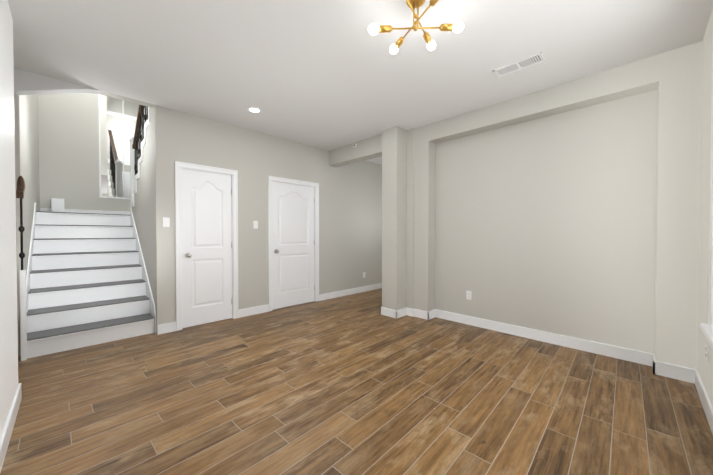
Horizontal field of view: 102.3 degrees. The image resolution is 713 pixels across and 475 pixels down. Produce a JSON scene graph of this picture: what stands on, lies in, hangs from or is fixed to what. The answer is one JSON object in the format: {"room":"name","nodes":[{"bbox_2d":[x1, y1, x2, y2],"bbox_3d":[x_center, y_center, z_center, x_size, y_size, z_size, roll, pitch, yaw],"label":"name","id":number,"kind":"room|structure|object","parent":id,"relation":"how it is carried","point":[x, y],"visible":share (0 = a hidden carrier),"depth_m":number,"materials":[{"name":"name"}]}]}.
{"room":"empty living room","nodes":[
{"label":"empty living room","id":0,"kind":"room"},
{"bbox_2d":[0,0,17,437],"bbox_3d":[-1.249,-0.326,0.779,3.520,3.040,0.120,1,1,45],"label":"wall","id":1,"kind":"structure","parent":0,"point":[8,334],"depth_m":1.79,"materials":[{"name":"white paint"}]},
{"bbox_2d":[0,383,21,472],"bbox_3d":[-1.217,1.136,0.861,3.504,0.115,0.014,1,1,45],"label":"baseboard","id":2,"kind":"structure","parent":1,"relation":"attached to","point":[8,428],"depth_m":1.69,"materials":[{"name":"white wood"}]},
{"bbox_2d":[14,94,39,355],"bbox_3d":[-4.369,-1.744,3.779,2.860,5.800,0.120,1,1,45],"label":"wall","id":3,"kind":"structure","parent":0,"point":[26,116],"depth_m":3.24,"materials":[{"name":"beige paint"}]},
{"bbox_2d":[38,93,130,211],"bbox_3d":[-4.487,-1.768,5.601,0.120,5.800,2.295,1,1,45],"label":"wall","id":4,"kind":"structure","parent":0,"point":[69,148],"depth_m":5.02,"materials":[{"name":"beige paint"}]},
{"bbox_2d":[40,208,129,214],"bbox_3d":[-4.482,-0.444,5.528,0.014,0.115,2.171,1,1,45],"label":"baseboard","id":5,"kind":"structure","parent":4,"relation":"attached to","point":[41,209],"depth_m":5.17,"materials":[{"name":"white wood"}]},
{"bbox_2d":[98,94,144,198],"bbox_3d":[-4.479,-1.742,5.513,0.015,2.000,0.700,1,1,45],"label":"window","id":6,"kind":"structure","parent":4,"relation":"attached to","point":[117,120],"depth_m":5.43,"materials":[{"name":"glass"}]},
{"bbox_2d":[14,68,381,334],"bbox_3d":[-1.123,-0.377,4.758,0.120,3.040,6.065,1,1,45],"label":"wall","id":7,"kind":"structure","parent":0,"point":[350,224],"depth_m":4.29,"materials":[{"name":"beige paint"}]},
{"bbox_2d":[163,217,169,226],"bbox_3d":[-2.307,-0.185,3.480,0.009,0.115,0.070,1,1,45],"label":"light switch","id":8,"kind":"object","parent":7,"relation":"attached to","point":[166,221],"visible":1,"depth_m":3.48,"materials":[{"name":"plastic"}]},
{"bbox_2d":[181,168,231,327],"bbox_3d":[-1.973,0.132,3.831,0.108,2.030,0.624,1,1,45],"label":"closet door","id":9,"kind":"structure","parent":7,"relation":"in","point":[206,250],"depth_m":3.83,"materials":[{"name":"white paint"}]},
{"bbox_2d":[175,161,237,330],"bbox_3d":[-2.007,0.104,3.863,0.138,2.101,0.772,1,1,45],"label":"door frame","id":10,"kind":"structure","parent":7,"relation":"attached to","point":[178,208],"depth_m":3.68,"materials":[{"name":"white wood"}]},
{"bbox_2d":[238,304,268,317],"bbox_3d":[-1.527,1.092,4.277,0.014,0.115,0.485,1,1,45],"label":"baseboard","id":11,"kind":"structure","parent":7,"relation":"attached to","point":[245,312],"depth_m":4.26,"materials":[{"name":"white wood"}]},
{"bbox_2d":[253,221,257,228],"bbox_3d":[-1.505,-0.191,4.284,0.009,0.115,0.070,1,1,45],"label":"light switch","id":12,"kind":"object","parent":7,"relation":"attached to","point":[255,224],"visible":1,"depth_m":4.28,"materials":[{"name":"plastic"}]},
{"bbox_2d":[272,181,314,309],"bbox_3d":[-1.024,0.120,4.784,0.108,2.030,0.824,1,1,45],"label":"door","id":13,"kind":"structure","parent":7,"relation":"in","point":[293,242],"depth_m":4.77,"materials":[{"name":"white paint"}]},
{"bbox_2d":[268,176,318,311],"bbox_3d":[-1.057,0.092,4.815,0.138,2.101,0.972,1,1,45],"label":"door frame","id":14,"kind":"structure","parent":7,"relation":"attached to","point":[316,227],"depth_m":4.76,"materials":[{"name":"white wood"}]},
{"bbox_2d":[319,283,381,300],"bbox_3d":[0.136,1.070,5.945,0.014,0.115,2.306,1,1,45],"label":"baseboard","id":15,"kind":"structure","parent":7,"relation":"attached to","point":[336,294],"depth_m":5.64,"materials":[{"name":"white wood"}]},
{"bbox_2d":[329,134,381,166],"bbox_3d":[0.042,-1.453,4.872,1.349,0.270,0.200,1,1,45],"label":"beam","id":16,"kind":"structure","parent":0,"point":[367,149],"depth_m":4.79,"materials":[{"name":"beige paint"}]},
{"bbox_2d":[0,288,712,474],"bbox_3d":[-1.070,1.217,3.684,7.800,0.120,7.700,1,1,45],"label":"floor","id":17,"kind":"structure","parent":0,"point":[356,384],"depth_m":2.01,"materials":[{"name":"brown wood"}]},
{"bbox_2d":[16,105,155,360],"bbox_3d":[-3.418,-0.819,4.455,3.022,3.931,2.181,1,1,45],"label":"staircase","id":18,"kind":"structure","parent":17,"relation":"on","point":[88,279],"depth_m":3.62,"materials":[{"name":"white paint"}]},
{"bbox_2d":[8,0,712,164],"bbox_3d":[-0.117,-1.716,2.711,4.670,0.310,7.280,1,1,45],"label":"ceiling","id":19,"kind":"structure","parent":0,"point":[328,75],"depth_m":2.40,"materials":[{"name":"white paint"}]},
{"bbox_2d":[247,107,261,112],"bbox_3d":[-1.257,-1.568,3.532,0.170,0.006,0.170,1,1,45],"label":"recessed light","id":20,"kind":"object","parent":19,"relation":"in","point":[254,109],"visible":1,"depth_m":3.54,"materials":[{"name":"white plastic"}]},
{"bbox_2d":[368,0,463,53],"bbox_3d":[0.383,-1.431,1.849,0.573,0.235,0.598,1,1,45],"label":"sputnik chandelier","id":21,"kind":"object","parent":19,"relation":"hanging from","point":[455,27],"visible":1,"depth_m":1.85,"materials":[{"name":"gold metal"}]},
{"bbox_2d":[493,52,546,77],"bbox_3d":[1.467,-1.555,2.596,0.400,0.008,0.160,1,1,45],"label":"ceiling vent","id":22,"kind":"object","parent":19,"relation":"in","point":[534,59],"visible":1,"depth_m":2.58,"materials":[{"name":"white metal"}]},
{"bbox_2d":[382,126,413,309],"bbox_3d":[0.609,-0.215,4.224,0.390,2.730,0.260,1,1,45],"label":"column","id":23,"kind":"structure","parent":0,"point":[397,218],"depth_m":4.18,"materials":[{"name":"beige paint"}]},
{"bbox_2d":[381,307,399,318],"bbox_3d":[0.478,1.093,4.178,0.274,0.115,0.014,1,1,45],"label":"baseboard","id":24,"kind":"structure","parent":23,"relation":"attached to","point":[392,313],"depth_m":4.15,"materials":[{"name":"white wood"}]},
{"bbox_2d":[414,41,702,369],"bbox_3d":[1.776,-0.361,3.495,3.070,3.040,0.360,1,1,45],"label":"wall","id":25,"kind":"structure","parent":0,"point":[571,208],"depth_m":2.97,"materials":[{"name":"beige paint"}]},
{"bbox_2d":[466,291,471,299],"bbox_3d":[1.489,0.765,3.803,0.070,0.115,0.010,1,1,45],"label":"outlet","id":26,"kind":"object","parent":25,"relation":"attached to","point":[468,295],"visible":1,"depth_m":3.80,"materials":[{"name":"plastic"}]},
{"bbox_2d":[432,309,655,367],"bbox_3d":[1.917,1.103,3.379,2.210,0.115,0.014,1,1,45],"label":"baseboard","id":27,"kind":"structure","parent":25,"relation":"attached to","point":[631,355],"depth_m":3.11,"materials":[{"name":"white wood"}]},
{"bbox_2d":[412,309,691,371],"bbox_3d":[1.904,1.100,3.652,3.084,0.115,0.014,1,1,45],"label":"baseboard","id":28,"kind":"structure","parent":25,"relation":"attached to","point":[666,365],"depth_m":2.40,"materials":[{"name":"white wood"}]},
{"bbox_2d":[698,9,712,406],"bbox_3d":[2.115,-0.336,1.576,0.120,3.040,6.000,1,1,45],"label":"wall","id":29,"kind":"structure","parent":0,"point":[705,369],"depth_m":2.09,"materials":[{"name":"beige paint"}]},
{"bbox_2d":[692,369,712,433],"bbox_3d":[1.383,1.135,0.956,0.014,0.115,3.820,1,1,45],"label":"baseboard","id":30,"kind":"structure","parent":29,"relation":"attached to","point":[696,379],"depth_m":1.98,"materials":[{"name":"white wood"}]},
{"bbox_2d":[700,34,712,349],"bbox_3d":[1.547,-0.302,1.042,0.170,1.995,2.200,1,1,45],"label":"window","id":31,"kind":"structure","parent":29,"relation":"in","point":[707,329],"depth_m":1.80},
{"bbox_2d":[705,343,708,361],"bbox_3d":[2.380,0.779,1.949,0.010,0.115,0.070,1,1,45],"label":"outlet","id":32,"kind":"object","parent":29,"relation":"attached to","point":[707,352],"visible":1,"depth_m":1.93,"materials":[{"name":"plastic"}]}
]}

